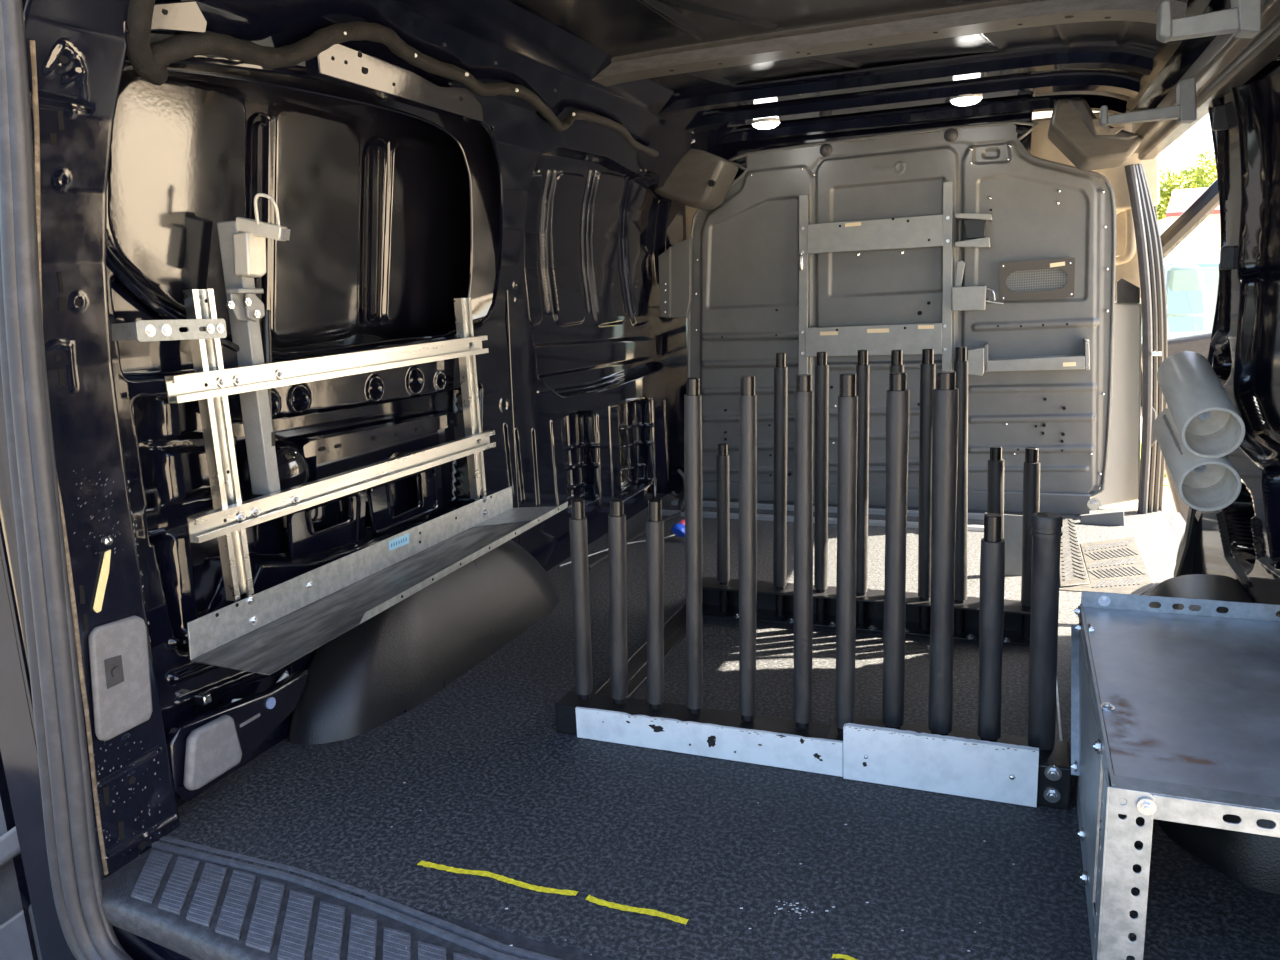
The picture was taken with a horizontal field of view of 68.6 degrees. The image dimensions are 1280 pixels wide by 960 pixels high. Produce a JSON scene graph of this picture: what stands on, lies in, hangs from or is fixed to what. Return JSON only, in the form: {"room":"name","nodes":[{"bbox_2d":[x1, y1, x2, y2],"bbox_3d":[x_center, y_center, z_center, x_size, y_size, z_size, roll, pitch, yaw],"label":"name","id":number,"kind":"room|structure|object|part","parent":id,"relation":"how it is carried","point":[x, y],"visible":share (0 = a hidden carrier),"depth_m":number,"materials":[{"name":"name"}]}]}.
{"room":"vehicle interior","nodes":[
{"label":"vehicle interior","id":0,"kind":"room"},
{"bbox_2d":[0,0,749,959],"bbox_3d":[-0.273,-0.255,2.629,0.589,1.820,2.931,2,13,22],"label":"wall","id":1,"kind":"structure","parent":0,"point":[403,191],"depth_m":1.92,"materials":[{"name":"black metal"}]},
{"bbox_2d":[0,797,41,959],"bbox_3d":[-1.340,0.209,1.659,0.900,1.800,0.162,2,13,22],"label":"door","id":2,"kind":"structure","parent":1,"relation":"in","point":[14,939],"depth_m":1.62,"materials":[{"name":"black paint"}]},
{"bbox_3d":[-1.345,0.214,1.653,0.896,1.792,0.020,2,13,22],"label":"trim","id":3,"kind":"part","parent":2,"relation":"part of","materials":[{"name":"grey plastic"}]},
{"bbox_3d":[-1.168,0.864,1.692,0.464,0.375,0.040,2,13,22],"label":"panel","id":4,"kind":"part","parent":2,"relation":"part of","materials":[{"name":"grey plastic"}]},
{"bbox_2d":[0,0,132,959],"bbox_3d":[-0.833,0.093,1.315,0.255,1.470,0.040,2,13,22],"label":"seal","id":5,"kind":"object","parent":1,"relation":"attached to","point":[65,784],"visible":1,"depth_m":1.30,"materials":[{"name":"grey rubber"}]},
{"bbox_2d":[93,536,112,612],"bbox_3d":[-0.838,0.147,1.466,0.007,0.113,0.051,3,13,24],"label":"strip","id":6,"kind":"object","parent":1,"relation":"attached to","point":[97,607],"visible":1,"depth_m":1.47,"materials":[{"name":"yellow plastic"}]},
{"bbox_2d":[88,615,152,740],"bbox_3d":[-0.826,0.313,1.498,0.020,0.185,0.116,2,13,22],"label":"access cover","id":7,"kind":"object","parent":1,"relation":"attached to","point":[118,650],"visible":1,"depth_m":1.49,"materials":[{"name":"grey plastic"}]},
{"bbox_2d":[145,487,160,516],"bbox_3d":[-0.846,0.039,1.619,0.012,0.050,0.046,2,13,22],"label":"ring","id":8,"kind":"object","parent":1,"relation":"attached to","point":[157,499],"visible":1,"depth_m":1.63,"materials":[{"name":"black metal"}]},
{"bbox_3d":[-0.694,-0.666,1.357,0.042,0.068,0.146,3,13,25],"label":"roof corner plate","id":9,"kind":"part","parent":1,"relation":"part of","materials":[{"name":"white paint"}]},
{"bbox_2d":[111,319,226,341],"bbox_3d":[-0.791,-0.253,1.585,0.071,0.040,0.184,2,13,22],"label":"bracket","id":10,"kind":"object","parent":1,"relation":"attached to","point":[140,330],"visible":0.99,"depth_m":1.54,"materials":[{"name":"metal"}]},
{"bbox_2d":[183,715,241,789],"bbox_3d":[-0.761,0.480,1.664,0.020,0.104,0.124,2,13,22],"label":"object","id":11,"kind":"object","parent":1,"relation":"attached to","point":[213,748],"visible":1,"depth_m":1.65,"materials":[{"name":"grey plastic"}]},
{"bbox_2d":[166,669,307,800],"bbox_3d":[-0.756,0.455,1.769,0.050,0.162,0.350,2,13,22],"label":"guard","id":12,"kind":"object","parent":1,"relation":"attached to","point":[256,716],"visible":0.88,"depth_m":1.76,"materials":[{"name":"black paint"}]},
{"bbox_2d":[240,713,259,727],"bbox_3d":[-0.734,0.453,1.767,0.001,0.007,0.051,2,13,22],"label":"print","id":13,"kind":"object","parent":12,"relation":"attached to","point":[247,720],"depth_m":1.77,"materials":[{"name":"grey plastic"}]},
{"bbox_2d":[231,673,288,702],"bbox_3d":[-0.742,0.420,1.828,0.006,0.040,0.164,2,13,22],"label":"scrap","id":14,"kind":"object","parent":12,"relation":"attached to","point":[284,675],"visible":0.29,"depth_m":1.88,"materials":[{"name":"white plastic"}]},
{"bbox_2d":[217,193,290,494],"bbox_3d":[-0.707,-0.240,1.733,0.135,0.557,0.106,2,13,22],"label":"post","id":15,"kind":"object","parent":1,"relation":"attached to","point":[242,241],"visible":1,"depth_m":1.74,"materials":[{"name":"grey metal"}]},
{"bbox_3d":[-0.691,-0.458,1.712,0.092,0.046,0.026,-1,12,10],"label":"arm","id":16,"kind":"part","parent":15,"relation":"part of","materials":[{"name":"beige paint"}]},
{"bbox_3d":[-0.675,-0.485,1.696,0.041,0.065,0.009,-6,12,-17],"label":"wire handle","id":17,"kind":"part","parent":15,"relation":"part of","materials":[{"name":"beige paint"}]},
{"bbox_2d":[262,310,274,445],"bbox_3d":[-0.712,-0.195,1.798,0.017,0.259,0.047,2,13,22],"label":"gas strut","id":18,"kind":"object","parent":15,"relation":"attached to","point":[266,320],"visible":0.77,"depth_m":1.79,"materials":[{"name":"black metal"}]},
{"bbox_3d":[-0.712,-0.146,1.803,0.008,0.138,0.024,2,13,22],"label":"piston rod","id":19,"kind":"part","parent":18,"relation":"part of","materials":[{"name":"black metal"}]},
{"bbox_2d":[243,439,311,498],"bbox_3d":[-0.735,-0.010,1.936,0.070,0.150,0.150,2,13,22],"label":"bowl","id":20,"kind":"object","parent":1,"relation":"attached to","point":[294,469],"visible":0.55,"depth_m":1.91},
{"bbox_3d":[-0.696,0.115,2.104,0.012,0.145,0.258,2,13,22],"label":"frame","id":21,"kind":"part","parent":1,"relation":"part of","materials":[{"name":"black paint"}]},
{"bbox_2d":[165,289,495,600],"bbox_3d":[-0.602,-0.138,2.053,0.044,0.565,1.011,2,13,22],"label":"frame","id":22,"kind":"object","parent":1,"relation":"attached to","point":[210,384],"visible":1,"depth_m":1.79,"materials":[{"name":"metal"}]},
{"bbox_3d":[-0.597,-0.255,2.024,0.020,0.048,1.010,2,13,22],"label":"cross rail","id":23,"kind":"part","parent":22,"relation":"part of","materials":[{"name":"metal"}]},
{"bbox_3d":[-0.585,-0.013,2.076,0.020,0.051,1.009,2,13,22],"label":"cross rail","id":24,"kind":"part","parent":22,"relation":"part of","materials":[{"name":"metal"}]},
{"bbox_2d":[187,486,567,674],"bbox_3d":[-0.480,0.162,2.143,0.166,0.082,1.220,2,13,22],"label":"wall shelf","id":25,"kind":"object","parent":1,"relation":"attached to","point":[488,522],"visible":1,"depth_m":1.93,"materials":[{"name":"metal"}]},
{"bbox_2d":[127,0,658,156],"bbox_3d":[-0.303,-0.856,2.209,0.132,0.158,2.067,3,13,23],"label":"harness","id":26,"kind":"object","parent":1,"relation":"attached to","point":[149,61],"visible":0.98,"depth_m":1.57,"materials":[{"name":"plastic"}]},
{"bbox_3d":[-0.587,0.047,2.370,0.012,0.119,0.298,2,13,22],"label":"frame","id":27,"kind":"part","parent":1,"relation":"part of","materials":[{"name":"black paint"}]},
{"bbox_2d":[654,208,687,493],"bbox_3d":[0.090,-0.656,3.917,0.230,1.550,0.040,2,13,22],"label":"trim","id":28,"kind":"structure","parent":1,"relation":"attached to","point":[670,333],"depth_m":3.92,"materials":[{"name":"black paint"}]},
{"bbox_2d":[157,493,1279,959],"bbox_3d":[0.473,0.391,2.471,1.920,0.051,2.828,2,13,22],"label":"floor","id":29,"kind":"structure","parent":0,"point":[469,805],"depth_m":1.57,"materials":[{"name":"grey rubber"}]},
{"bbox_2d":[101,836,616,959],"bbox_3d":[-0.015,0.829,1.204,1.860,0.352,0.290,2,13,22],"label":"step","id":30,"kind":"structure","parent":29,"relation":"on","point":[170,902],"depth_m":1.38,"materials":[{"name":"dark grey plastic"},{"name":"dark rubber"},{"name":"grey black rubber"}]},
{"bbox_3d":[-0.001,0.848,1.239,1.860,0.300,0.100,2,13,22],"label":"sill","id":31,"kind":"part","parent":30,"relation":"part of","materials":[{"name":"black paint"}]},
{"bbox_2d":[288,531,558,744],"bbox_3d":[-0.456,0.301,2.345,0.186,0.262,1.070,2,13,22],"label":"wheel arch cover","id":32,"kind":"object","parent":29,"relation":"on","point":[389,664],"visible":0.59,"depth_m":2.10,"materials":[{"name":"black plastic"}]},
{"bbox_2d":[559,469,684,569],"bbox_3d":[0.038,0.141,3.373,0.230,0.210,0.924,3,13,25],"label":"cable coil","id":33,"kind":"object","parent":29,"relation":"on","point":[681,496],"visible":0.47,"depth_m":3.36,"materials":[{"name":"plastic"},{"name":"rubber"}]},
{"bbox_2d":[671,519,684,536],"bbox_3d":[0.140,0.171,3.284,0.056,0.062,0.064,2,13,22],"label":"plug","id":34,"kind":"object","parent":29,"relation":"on","point":[678,529],"visible":0.78,"depth_m":3.26,"materials":[{"name":"blue plastic"}]},
{"bbox_2d":[555,347,1070,809],"bbox_3d":[0.417,0.088,2.060,0.950,0.723,0.922,2,13,22],"label":"rack","id":35,"kind":"object","parent":29,"relation":"on","point":[985,763],"visible":1,"depth_m":1.70,"materials":[{"name":"black metal"}]},
{"bbox_3d":[-0.116,0.240,1.857,0.038,0.412,0.026,2,13,22],"label":"post","id":36,"kind":"part","parent":35,"relation":"part of","materials":[{"name":"black metal"}]},
{"bbox_3d":[-0.042,0.241,1.828,0.042,0.416,0.026,2,13,22],"label":"post","id":37,"kind":"part","parent":35,"relation":"part of","materials":[{"name":"black metal"}]},
{"bbox_3d":[0.029,0.242,1.799,0.043,0.419,0.026,2,13,22],"label":"post","id":38,"kind":"part","parent":35,"relation":"part of","materials":[{"name":"black metal"}]},
{"bbox_3d":[0.101,0.133,1.746,0.043,0.646,0.024,2,13,22],"label":"post","id":39,"kind":"part","parent":35,"relation":"part of","materials":[{"name":"black metal"}]},
{"bbox_3d":[0.224,0.131,2.508,0.035,0.461,0.026,2,13,22],"label":"post","id":40,"kind":"part","parent":35,"relation":"part of","materials":[{"name":"black metal"}]},
{"bbox_3d":[0.196,0.135,1.707,0.040,0.649,0.026,2,13,22],"label":"post","id":41,"kind":"part","parent":35,"relation":"part of","materials":[{"name":"black metal"}]},
{"bbox_3d":[0.364,0.021,2.426,0.037,0.696,0.025,2,13,22],"label":"post","id":42,"kind":"part","parent":35,"relation":"part of","materials":[{"name":"black metal"}]},
{"bbox_3d":[0.291,0.138,1.669,0.034,0.650,0.026,2,13,22],"label":"post","id":43,"kind":"part","parent":35,"relation":"part of","materials":[{"name":"black metal"}]},
{"bbox_3d":[0.462,0.025,2.387,0.032,0.696,0.026,2,13,22],"label":"post","id":44,"kind":"part","parent":35,"relation":"part of","materials":[{"name":"black metal"}]},
{"bbox_3d":[0.361,0.140,1.641,0.033,0.651,0.027,2,13,22],"label":"post","id":45,"kind":"part","parent":35,"relation":"part of","materials":[{"name":"black metal"}]},
{"bbox_3d":[0.556,0.026,2.349,0.029,0.700,0.026,2,13,22],"label":"post","id":46,"kind":"part","parent":35,"relation":"part of","materials":[{"name":"black metal"}]},
{"bbox_3d":[0.448,0.137,1.646,0.030,0.650,0.028,2,13,22],"label":"post","id":47,"kind":"part","parent":35,"relation":"part of","materials":[{"name":"black metal"}]},
{"bbox_3d":[0.630,0.030,2.320,0.030,0.698,0.027,2,13,22],"label":"post","id":48,"kind":"part","parent":35,"relation":"part of","materials":[{"name":"black metal"}]},
{"bbox_3d":[0.537,0.465,1.664,0.400,0.008,0.106,2,13,22],"label":"plate","id":49,"kind":"part","parent":35,"relation":"part of","materials":[{"name":"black metal"}]},
{"bbox_3d":[0.700,0.032,2.292,0.030,0.699,0.026,2,13,22],"label":"post","id":50,"kind":"part","parent":35,"relation":"part of","materials":[{"name":"black metal"}]},
{"bbox_3d":[0.522,0.140,1.617,0.033,0.651,0.030,2,13,22],"label":"post","id":51,"kind":"part","parent":35,"relation":"part of","materials":[{"name":"black metal"}]},
{"bbox_3d":[0.772,0.033,2.263,0.037,0.703,0.025,2,13,22],"label":"post","id":52,"kind":"part","parent":35,"relation":"part of","materials":[{"name":"black metal"}]},
{"bbox_3d":[0.603,0.260,1.611,0.034,0.411,0.028,2,13,22],"label":"post","id":53,"kind":"part","parent":35,"relation":"part of","materials":[{"name":"black metal"}]},
{"bbox_3d":[0.854,0.151,2.256,0.036,0.467,0.027,2,13,22],"label":"post","id":54,"kind":"part","parent":35,"relation":"part of","materials":[{"name":"black metal"}]},
{"bbox_3d":[0.926,0.154,2.228,0.036,0.467,0.029,2,13,22],"label":"post","id":55,"kind":"part","parent":35,"relation":"part of","materials":[{"name":"black metal"}]},
{"bbox_3d":[0.680,0.260,1.580,0.041,0.415,0.034,2,13,22],"label":"post","id":56,"kind":"part","parent":35,"relation":"part of","materials":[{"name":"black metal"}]},
{"bbox_2d":[662,510,983,531],"bbox_3d":[0.638,0.147,3.460,1.220,0.014,0.036,2,13,22],"label":"rail","id":57,"kind":"object","parent":29,"relation":"on","point":[971,527],"visible":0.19,"depth_m":3.48,"materials":[{"name":"silver metal"}]},
{"bbox_2d":[671,500,984,519],"bbox_3d":[0.701,0.112,3.615,1.220,0.014,0.036,2,13,22],"label":"rail","id":58,"kind":"object","parent":29,"relation":"on","point":[674,502],"visible":0.35,"depth_m":3.61,"materials":[{"name":"silver metal"}]},
{"bbox_2d":[687,120,1115,514],"bbox_3d":[0.895,-0.552,3.510,1.591,1.420,0.083,2,13,22],"label":"wall","id":59,"kind":"structure","parent":29,"relation":"on","point":[744,309],"depth_m":3.45,"materials":[{"name":"grey metal"}]},
{"bbox_2d":[658,238,691,317],"bbox_3d":[0.144,-0.805,3.760,0.139,0.309,0.034,2,13,22],"label":"gusset plate","id":60,"kind":"object","parent":59,"relation":"attached to","point":[675,264],"visible":1,"depth_m":3.75,"materials":[{"name":"grey paint"}]},
{"bbox_2d":[654,149,737,209],"bbox_3d":[0.176,-1.128,3.541,0.352,0.207,0.225,2,13,22],"label":"cover","id":61,"kind":"object","parent":59,"relation":"attached to","point":[701,179],"visible":0.8,"depth_m":3.43,"materials":[{"name":"grey plastic"}]},
{"bbox_2d":[798,181,953,374],"bbox_3d":[0.872,-0.546,3.509,0.576,1.053,0.050,2,13,22],"label":"frame","id":62,"kind":"object","parent":59,"relation":"attached to","point":[932,230],"visible":0.89,"depth_m":3.46,"materials":[{"name":"metal"}]},
{"bbox_3d":[0.869,-0.523,3.512,0.503,0.115,0.012,2,13,22],"label":"cross plate","id":63,"kind":"part","parent":62,"relation":"part of","materials":[{"name":"metal"}]},
{"bbox_3d":[0.855,-0.897,3.433,0.488,0.110,0.012,2,13,22],"label":"cross plate","id":64,"kind":"part","parent":62,"relation":"part of","materials":[{"name":"metal"}]},
{"bbox_2d":[955,213,992,246],"bbox_3d":[1.172,-0.877,3.296,0.121,0.122,0.080,2,13,22],"label":"bracket","id":65,"kind":"object","parent":59,"relation":"attached to","point":[974,224],"visible":1,"depth_m":3.27,"materials":[{"name":"metal"}]},
{"bbox_3d":[1.173,-0.834,3.305,0.115,0.034,0.080,2,13,22],"label":"arm","id":66,"kind":"part","parent":65,"relation":"part of","materials":[{"name":"metal"}]},
{"bbox_3d":[1.170,-0.921,3.287,0.121,0.031,0.080,2,13,22],"label":"arm","id":67,"kind":"part","parent":65,"relation":"part of","materials":[{"name":"metal"}]},
{"bbox_2d":[952,260,1003,310],"bbox_3d":[1.204,-0.695,3.335,0.175,0.176,0.080,2,13,22],"label":"bracket","id":68,"kind":"object","parent":59,"relation":"attached to","point":[964,298],"visible":1,"depth_m":3.32,"materials":[{"name":"metal"}]},
{"bbox_2d":[967,338,1089,375],"bbox_3d":[1.370,-0.435,3.320,0.401,0.119,0.110,2,13,22],"label":"bracket","id":69,"kind":"object","parent":59,"relation":"attached to","point":[979,362],"visible":0.97,"depth_m":3.29,"materials":[{"name":"metal"}]},
{"bbox_3d":[1.246,-0.443,3.374,0.016,0.098,0.100,2,13,22],"label":"plate","id":70,"kind":"part","parent":69,"relation":"part of","materials":[{"name":"grey paint"}]},
{"bbox_2d":[985,354,1084,362],"bbox_3d":[1.393,-0.430,3.318,0.322,0.020,0.100,2,13,22],"label":"shelf","id":71,"kind":"object","parent":69,"relation":"attached to","point":[1073,358],"depth_m":3.27,"materials":[{"name":"metal"}]},
{"bbox_3d":[1.378,-0.403,3.278,0.323,0.048,0.006,2,13,22],"label":"plate","id":72,"kind":"part","parent":69,"relation":"part of","materials":[{"name":"metal"}]},
{"bbox_3d":[1.549,-0.438,3.253,0.020,0.102,0.100,2,13,22],"label":"plate","id":73,"kind":"part","parent":69,"relation":"part of","materials":[{"name":"metal"}]},
{"bbox_2d":[999,257,1074,300],"bbox_3d":[1.386,-0.701,3.280,0.245,0.138,0.032,2,13,22],"label":"air vent","id":74,"kind":"object","parent":59,"relation":"in","point":[1067,265],"visible":1,"depth_m":3.28,"materials":[{"name":"grey metal"}]},
{"bbox_2d":[1006,269,1067,291],"bbox_3d":[1.392,-0.701,3.293,0.199,0.076,0.003,2,13,22],"label":"grille","id":75,"kind":"object","parent":74,"relation":"attached to","point":[1052,271],"depth_m":3.29,"materials":[{"name":"metal"}]},
{"bbox_2d":[985,513,1022,575],"bbox_3d":[1.065,0.188,2.748,0.117,0.184,0.024,0,12,13],"label":"plate","id":76,"kind":"object","parent":29,"relation":"on","point":[1012,523],"visible":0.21,"depth_m":2.74,"materials":[{"name":"metal"}]},
{"bbox_2d":[1080,510,1123,525],"bbox_3d":[1.604,0.156,3.254,0.143,0.109,0.020,2,13,22],"label":"step riser","id":77,"kind":"structure","parent":29,"relation":"on","point":[1111,517],"depth_m":3.24,"materials":[{"name":"grey paint"}]},
{"bbox_2d":[1059,518,1153,594],"bbox_3d":[1.426,0.224,2.932,0.253,0.010,0.820,2,13,22],"label":"step","id":78,"kind":"structure","parent":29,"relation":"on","point":[1115,565],"depth_m":2.79,"materials":[{"name":"light beige plastic"}]},
{"bbox_2d":[1071,591,1279,959],"bbox_3d":[0.807,0.420,1.347,0.324,0.320,0.684,2,13,22],"label":"shelf unit","id":79,"kind":"object","parent":29,"relation":"on","point":[1187,701],"visible":1,"depth_m":1.25,"materials":[{"name":"metal"}]},
{"bbox_3d":[0.574,0.492,1.117,0.048,0.294,0.046,2,13,22],"label":"leg","id":80,"kind":"part","parent":79,"relation":"part of","materials":[{"name":"metal"}]},
{"bbox_2d":[1148,574,1279,894],"bbox_3d":[1.031,0.365,1.748,0.208,0.245,0.968,2,13,22],"label":"wheel arch cover","id":81,"kind":"object","parent":29,"relation":"on","point":[1252,860],"visible":0.31,"depth_m":1.39,"materials":[{"name":"black plastic"}]},
{"bbox_2d":[507,0,1210,180],"bbox_3d":[0.690,-1.190,2.980,2.000,0.280,4.800,2,13,22],"label":"ceiling","id":82,"kind":"structure","parent":0,"point":[828,70],"depth_m":2.44,"materials":[{"name":"black paint"}]},
{"bbox_2d":[752,119,779,128],"bbox_3d":[0.428,-1.207,3.188,0.096,0.024,0.096,2,13,22],"label":"recessed light","id":83,"kind":"object","parent":82,"relation":"in","point":[769,123],"visible":1,"depth_m":3.16,"materials":[{"name":"white plastic"}]},
{"bbox_2d":[950,94,982,105],"bbox_3d":[1.012,-1.176,2.911,0.096,0.024,0.096,2,13,22],"label":"recessed light","id":84,"kind":"object","parent":82,"relation":"in","point":[966,99],"visible":1,"depth_m":2.88,"materials":[{"name":"white plastic"}]},
{"bbox_2d":[1048,97,1141,170],"bbox_3d":[1.451,-1.108,3.006,0.261,0.199,0.305,2,13,22],"label":"block","id":85,"kind":"object","parent":82,"relation":"attached to","point":[1071,131],"visible":0.94,"depth_m":2.89,"materials":[{"name":"grey plastic"}]},
{"bbox_3d":[1.241,-1.391,4.144,1.850,0.108,1.400,2,13,22],"label":"upper cabinet","id":86,"kind":"object","parent":82,"relation":"attached to","visible":0},
{"bbox_2d":[685,205,697,238],"bbox_3d":[0.340,-1.037,3.845,0.412,0.565,0.050,2,13,22],"label":"trim","id":87,"kind":"structure","parent":86,"relation":"attached to","point":[690,211],"depth_m":3.86,"materials":[{"name":"beige plastic"}]},
{"bbox_2d":[1116,163,1167,513],"bbox_3d":[1.794,-0.434,3.359,0.193,1.401,0.248,2,13,22],"label":"pillar","id":88,"kind":"structure","parent":0,"point":[1152,289],"depth_m":3.25,"materials":[{"name":"grey rubber"}]},
{"bbox_2d":[1116,209,1135,264],"bbox_3d":[1.732,-0.885,3.372,0.051,0.223,0.126,-3,12,-4],"label":"handle","id":89,"kind":"object","parent":88,"relation":"attached to","point":[1130,249],"visible":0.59,"depth_m":3.33,"materials":[{"name":"beige plastic"}]},
{"bbox_2d":[1115,211,1140,301],"bbox_3d":[1.781,-0.926,3.451,0.173,0.529,0.050,2,13,22],"label":"trim","id":90,"kind":"structure","parent":88,"relation":"attached to","point":[1129,271],"depth_m":3.44,"materials":[{"name":"beige plastic"}]},
{"bbox_3d":[1.806,-0.190,3.320,0.045,0.146,0.030,2,13,22],"label":"striker plate","id":91,"kind":"part","parent":88,"relation":"part of","materials":[{"name":"grey metal"}]},
{"bbox_2d":[1162,512,1185,542],"bbox_3d":[1.519,0.322,2.957,0.460,0.196,1.150,2,13,22],"label":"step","id":92,"kind":"structure","parent":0,"point":[1176,522],"depth_m":3.24,"materials":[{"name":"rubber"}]},
{"bbox_2d":[1140,179,1220,521],"bbox_3d":[2.642,-0.391,4.666,0.617,2.228,0.570,2,13,22],"label":"door","id":93,"kind":"structure","parent":0,"point":[1191,245],"depth_m":4.32,"materials":[{"name":"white metal"}]},
{"bbox_3d":[2.633,0.032,4.507,0.489,1.467,0.100,2,13,22],"label":"trim panel","id":94,"kind":"part","parent":93,"relation":"part of","materials":[{"name":"grey plastic"}]},
{"bbox_2d":[1132,0,1279,616],"bbox_3d":[1.273,-0.222,2.024,0.185,1.860,2.800,2,13,22],"label":"wall","id":95,"kind":"structure","parent":0,"point":[1240,541],"depth_m":1.94,"materials":[{"name":"black metal"}]},
{"bbox_2d":[1030,110,1159,210],"bbox_3d":[1.564,-1.122,3.329,0.509,0.336,0.050,2,13,22],"label":"trim","id":96,"kind":"structure","parent":95,"relation":"attached to","point":[1042,147],"depth_m":3.28,"materials":[{"name":"beige plastic"}]},
{"bbox_2d":[1090,303,1141,507],"bbox_3d":[1.805,-0.272,3.533,0.172,0.784,0.050,2,13,22],"label":"trim","id":97,"kind":"structure","parent":95,"relation":"attached to","point":[1123,467],"depth_m":3.50,"materials":[{"name":"white plastic"}]},
{"bbox_2d":[1100,77,1196,126],"bbox_3d":[0.992,-0.733,1.834,0.166,0.079,0.050,2,13,22],"label":"roof hook","id":98,"kind":"object","parent":95,"relation":"attached to","point":[1184,111],"visible":1,"depth_m":1.81,"materials":[{"name":"grey paint"}]},
{"bbox_2d":[1091,118,1124,134],"bbox_3d":[0.946,-0.715,1.897,0.061,0.032,0.030,2,13,22],"label":"scrap","id":99,"kind":"object","parent":98,"relation":"attached to","point":[1098,130],"visible":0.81,"depth_m":1.89,"materials":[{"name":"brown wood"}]},
{"bbox_3d":[0.983,-0.714,1.838,0.135,0.024,0.030,2,13,22],"label":"arm","id":100,"kind":"part","parent":98,"relation":"part of","materials":[{"name":"grey paint"}]},
{"bbox_3d":[1.054,-0.731,1.810,0.033,0.079,0.050,2,13,22],"label":"mount plate","id":101,"kind":"part","parent":98,"relation":"part of","materials":[{"name":"grey paint"}]},
{"bbox_3d":[1.425,0.183,2.379,0.114,0.278,0.050,2,13,22],"label":"belt post","id":102,"kind":"part","parent":95,"relation":"part of","materials":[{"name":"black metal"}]},
{"bbox_2d":[1153,408,1241,511],"bbox_3d":[1.144,-0.053,1.938,0.112,0.165,0.360,2,13,22],"label":"tube","id":103,"kind":"object","parent":95,"relation":"attached to","point":[1207,484],"visible":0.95,"depth_m":1.86,"materials":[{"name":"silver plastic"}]},
{"bbox_2d":[1157,351,1245,457],"bbox_3d":[1.139,-0.161,1.916,0.111,0.179,0.364,2,13,22],"label":"tube","id":104,"kind":"object","parent":103,"relation":"on","point":[1208,423],"visible":1,"depth_m":1.85,"materials":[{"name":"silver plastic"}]},
{"bbox_2d":[1133,0,1279,159],"bbox_3d":[1.187,-0.841,1.920,0.080,0.078,2.800,2,13,22],"label":"trim","id":105,"kind":"structure","parent":95,"relation":"attached to","point":[1229,61],"depth_m":1.84,"materials":[{"name":"beige plastic"}]},
{"bbox_2d":[1156,0,1261,42],"bbox_3d":[0.865,-0.709,1.429,0.136,0.076,0.050,2,13,22],"label":"roof hook","id":106,"kind":"object","parent":95,"relation":"attached to","point":[1243,19],"visible":1,"depth_m":1.42,"materials":[{"name":"grey paint"}]},
{"bbox_3d":[0.859,-0.694,1.430,0.101,0.032,0.030,2,13,22],"label":"arm","id":107,"kind":"part","parent":106,"relation":"part of","materials":[{"name":"grey paint"}]},
{"bbox_3d":[0.910,-0.707,1.410,0.038,0.076,0.050,2,13,22],"label":"mount plate","id":108,"kind":"part","parent":106,"relation":"part of","materials":[{"name":"grey paint"}]},
{"label":"outside","id":109,"kind":"structure","parent":0,"visible":0},
{"bbox_2d":[1100,407,1175,511],"bbox_3d":[12.074,-2.426,16.603,70.000,0.100,80.000,2,13,22],"label":"ground","id":110,"kind":"structure","parent":109,"point":[1168,506],"depth_m":5.88,"materials":[{"name":"concrete"}]},
{"bbox_2d":[1115,302,1141,406],"bbox_3d":[6.804,-1.620,9.927,4.274,1.500,1.720,2,13,22],"label":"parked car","id":111,"kind":"object","parent":110,"relation":"on","point":[1115,302],"visible":0.02,"depth_m":9.77,"materials":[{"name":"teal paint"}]},
{"bbox_2d":[1140,441,1168,486],"bbox_3d":[3.984,-0.181,7.081,2.480,0.090,1.882,2,13,22],"label":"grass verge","id":112,"kind":"structure","parent":110,"relation":"on","point":[1165,477],"depth_m":6.47,"materials":[{"name":"plant"}]},
{"bbox_2d":[1156,159,1216,219],"bbox_3d":[11.548,-5.140,20.605,2.800,3.656,2.499,-6,12,-17],"label":"leafy tree","id":113,"kind":"object","parent":110,"relation":"on","point":[1166,188],"visible":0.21,"depth_m":19.91,"materials":[{"name":"green plant"}]},
{"bbox_2d":[1158,187,1219,234],"bbox_3d":[10.319,-3.489,15.312,3.550,2.661,3.200,2,13,22],"label":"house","id":114,"kind":"structure","parent":110,"relation":"on","point":[1181,200],"depth_m":15.03,"materials":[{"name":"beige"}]},
{"bbox_2d":[1171,147,1216,187],"bbox_3d":[15.114,-6.670,25.367,3.611,4.398,2.489,2,13,22],"label":"leafy tree","id":115,"kind":"object","parent":110,"relation":"on","point":[1207,151],"visible":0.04,"depth_m":24.75,"materials":[{"name":"green plant"}]}
]}

